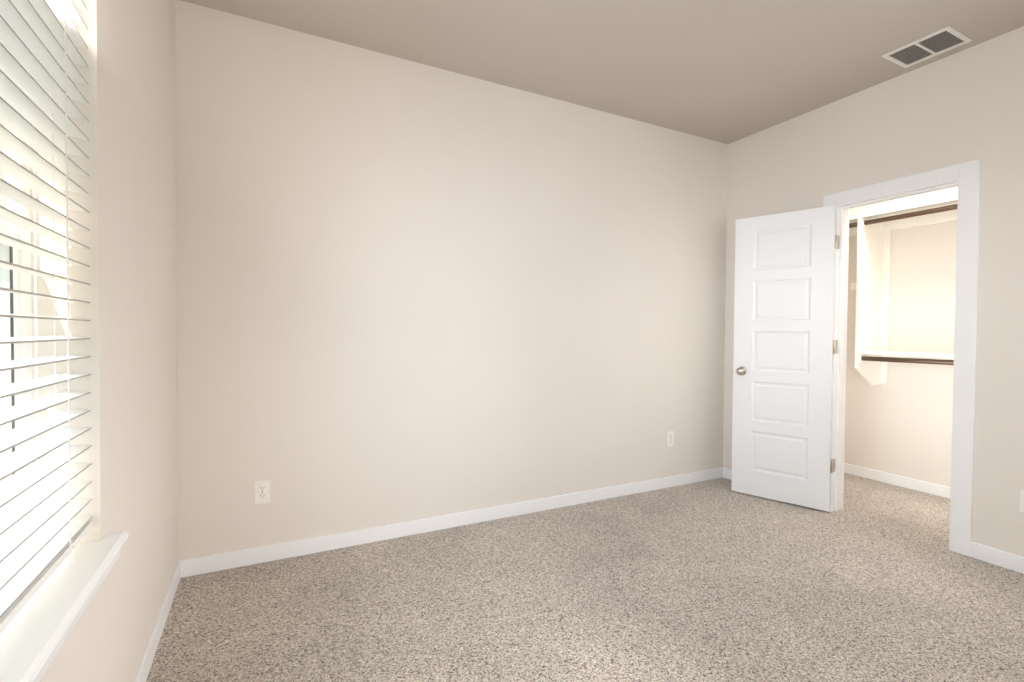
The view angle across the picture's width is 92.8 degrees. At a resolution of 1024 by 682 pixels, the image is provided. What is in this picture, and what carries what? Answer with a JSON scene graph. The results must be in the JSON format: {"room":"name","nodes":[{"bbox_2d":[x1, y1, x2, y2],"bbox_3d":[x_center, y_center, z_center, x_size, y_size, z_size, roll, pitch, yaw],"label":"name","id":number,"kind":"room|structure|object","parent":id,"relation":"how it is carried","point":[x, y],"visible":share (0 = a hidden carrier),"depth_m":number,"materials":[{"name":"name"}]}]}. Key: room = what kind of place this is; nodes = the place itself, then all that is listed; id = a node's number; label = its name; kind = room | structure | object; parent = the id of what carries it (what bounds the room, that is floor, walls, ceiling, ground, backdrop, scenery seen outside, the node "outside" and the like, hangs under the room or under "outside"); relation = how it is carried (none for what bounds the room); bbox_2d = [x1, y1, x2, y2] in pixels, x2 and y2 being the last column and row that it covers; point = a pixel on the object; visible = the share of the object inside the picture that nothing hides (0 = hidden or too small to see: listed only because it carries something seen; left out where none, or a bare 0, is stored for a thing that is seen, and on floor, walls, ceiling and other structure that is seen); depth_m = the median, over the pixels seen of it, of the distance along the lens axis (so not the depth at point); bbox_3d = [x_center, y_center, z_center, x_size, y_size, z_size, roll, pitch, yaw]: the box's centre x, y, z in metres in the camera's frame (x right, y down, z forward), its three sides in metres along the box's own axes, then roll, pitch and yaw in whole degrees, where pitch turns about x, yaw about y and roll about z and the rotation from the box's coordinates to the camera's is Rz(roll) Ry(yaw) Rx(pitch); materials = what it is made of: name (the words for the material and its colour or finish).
{"room":"empty bedroom","nodes":[
{"label":"empty bedroom","id":0,"kind":"room"},
{"bbox_2d":[30,0,177,681],"bbox_3d":[-0.806,-0.196,0.498,0.250,2.740,3.950,0,1,-27],"label":"wall","id":1,"kind":"structure","parent":0,"point":[128,239],"depth_m":1.43,"materials":[{"name":"paint"}]},
{"bbox_2d":[0,123,32,481],"bbox_3d":[-0.835,-0.228,0.466,0.080,1.495,1.520,0,1,-27],"label":"window unit","id":2,"kind":"structure","parent":1,"relation":"in","point":[15,303],"depth_m":1.11,"materials":[{"name":"glass"}]},
{"bbox_2d":[0,0,92,633],"bbox_3d":[-0.718,-0.231,0.526,0.068,1.486,1.514,0,1,-27],"label":"window blinds","id":3,"kind":"object","parent":1,"relation":"attached to","point":[44,530],"visible":1,"depth_m":0.98,"materials":[{"name":"white plastic"}]},
{"bbox_2d":[0,531,128,681],"bbox_3d":[-0.728,0.558,0.538,0.173,0.082,1.610,0,1,-27],"label":"window sill","id":4,"kind":"structure","parent":1,"relation":"in","point":[35,633],"depth_m":0.93,"materials":[{"name":"white wood"}]},
{"bbox_2d":[133,560,184,681],"bbox_3d":[-0.698,1.133,0.584,0.016,0.082,3.950,0,1,-27],"label":"baseboard","id":5,"kind":"structure","parent":1,"relation":"attached to","point":[142,673],"depth_m":1.86,"materials":[{"name":"white wood"}]},
{"bbox_2d":[175,0,727,560],"bbox_3d":[0.467,-0.240,3.428,5.180,2.740,0.115,0,1,-27],"label":"wall","id":6,"kind":"structure","parent":0,"point":[407,290],"depth_m":2.84,"materials":[{"name":"paint"}]},
{"bbox_2d":[255,480,269,503],"bbox_3d":[-1.275,0.772,2.494,0.070,0.115,0.008,0,1,-27],"label":"electrical outlet","id":7,"kind":"object","parent":6,"relation":"attached to","point":[262,491],"visible":1,"depth_m":2.49,"materials":[{"name":"plastic"}]},
{"bbox_2d":[185,467,724,576],"bbox_3d":[0.090,1.090,3.193,3.730,0.082,0.016,0,1,-27],"label":"baseboard","id":8,"kind":"structure","parent":6,"relation":"attached to","point":[290,549],"depth_m":2.86,"materials":[{"name":"white wood"}]},
{"bbox_2d":[667,431,673,446],"bbox_3d":[1.225,0.757,3.768,0.070,0.115,0.008,0,1,-27],"label":"electrical outlet","id":9,"kind":"object","parent":6,"relation":"attached to","point":[670,438],"visible":1,"depth_m":3.77,"materials":[{"name":"plastic"}]},
{"bbox_2d":[146,473,1023,681],"bbox_3d":[1.379,1.220,1.645,5.180,0.100,4.180,0,1,-27],"label":"floor","id":10,"kind":"structure","parent":0,"point":[716,580],"depth_m":2.15,"materials":[{"name":"beige carpet"}]},
{"bbox_2d":[181,0,1023,143],"bbox_3d":[1.401,-1.619,1.592,5.180,0.100,4.180,0,1,-27],"label":"ceiling","id":11,"kind":"structure","parent":0,"point":[726,71],"depth_m":2.61,"materials":[{"name":"paint"}]},
{"bbox_2d":[882,26,971,67],"bbox_3d":[2.233,-1.579,2.634,0.250,0.007,0.300,0,1,-27],"label":"ceiling vent","id":12,"kind":"object","parent":11,"relation":"in","point":[943,40],"visible":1,"depth_m":2.62,"materials":[{"name":"white metal"}]},
{"bbox_2d":[723,26,1023,556],"bbox_3d":[2.706,-0.202,2.289,0.115,2.740,3.950,0,1,-27],"label":"wall","id":13,"kind":"structure","parent":0,"point":[965,105],"depth_m":2.63,"materials":[{"name":"paint"}]},
{"bbox_2d":[725,468,731,479],"bbox_3d":[1.925,1.095,3.686,0.013,0.082,0.765,0,1,-27],"label":"baseboard","id":14,"kind":"structure","parent":13,"relation":"attached to","point":[728,473],"depth_m":3.98,"materials":[{"name":"white wood"}]},
{"bbox_2d":[731,205,836,511],"bbox_3d":[1.895,0.116,3.445,0.644,2.025,0.161,1,1,43],"label":"door","id":15,"kind":"structure","parent":13,"relation":"in","point":[784,350],"depth_m":3.41,"materials":[{"name":"white wood"}]},
{"bbox_2d":[823,159,980,556],"bbox_3d":[2.347,0.090,2.994,0.143,2.125,0.810,0,1,-27],"label":"door frame","id":16,"kind":"structure","parent":13,"relation":"attached to","point":[965,178],"depth_m":2.67,"materials":[{"name":"white wood"}]},
{"bbox_2d":[970,542,1023,573],"bbox_3d":[2.993,1.143,1.587,0.016,0.082,2.325,0,1,-27],"label":"baseboard","id":17,"kind":"structure","parent":13,"relation":"attached to","point":[994,556],"depth_m":2.52,"materials":[{"name":"white wood"}]},
{"bbox_2d":[1020,489,1023,512],"bbox_3d":[2.571,0.803,2.423,0.008,0.115,0.070,0,1,-27],"label":"electrical outlet","id":18,"kind":"object","parent":13,"relation":"attached to","point":[1022,500],"visible":1,"depth_m":2.45,"materials":[{"name":"plastic"}]},
{"bbox_2d":[844,187,957,486],"bbox_3d":[3.236,-0.222,3.589,0.100,2.740,2.115,0,1,-27],"label":"wall","id":19,"kind":"structure","parent":0,"point":[899,423],"depth_m":3.77,"materials":[{"name":"paint"}]},
{"bbox_2d":[844,463,950,498],"bbox_3d":[3.148,1.105,3.639,0.016,0.082,2.000,0,1,-27],"label":"baseboard","id":20,"kind":"structure","parent":19,"relation":"attached to","point":[931,488],"depth_m":3.83,"materials":[{"name":"white wood"}]},
{"bbox_2d":[849,197,957,385],"bbox_3d":[3.007,-0.298,3.535,0.354,1.330,1.999,0,1,-27],"label":"closet shelf","id":21,"kind":"object","parent":19,"relation":"attached to","point":[874,355],"visible":0.81,"depth_m":3.82,"materials":[{"name":"white wood"}]}
]}

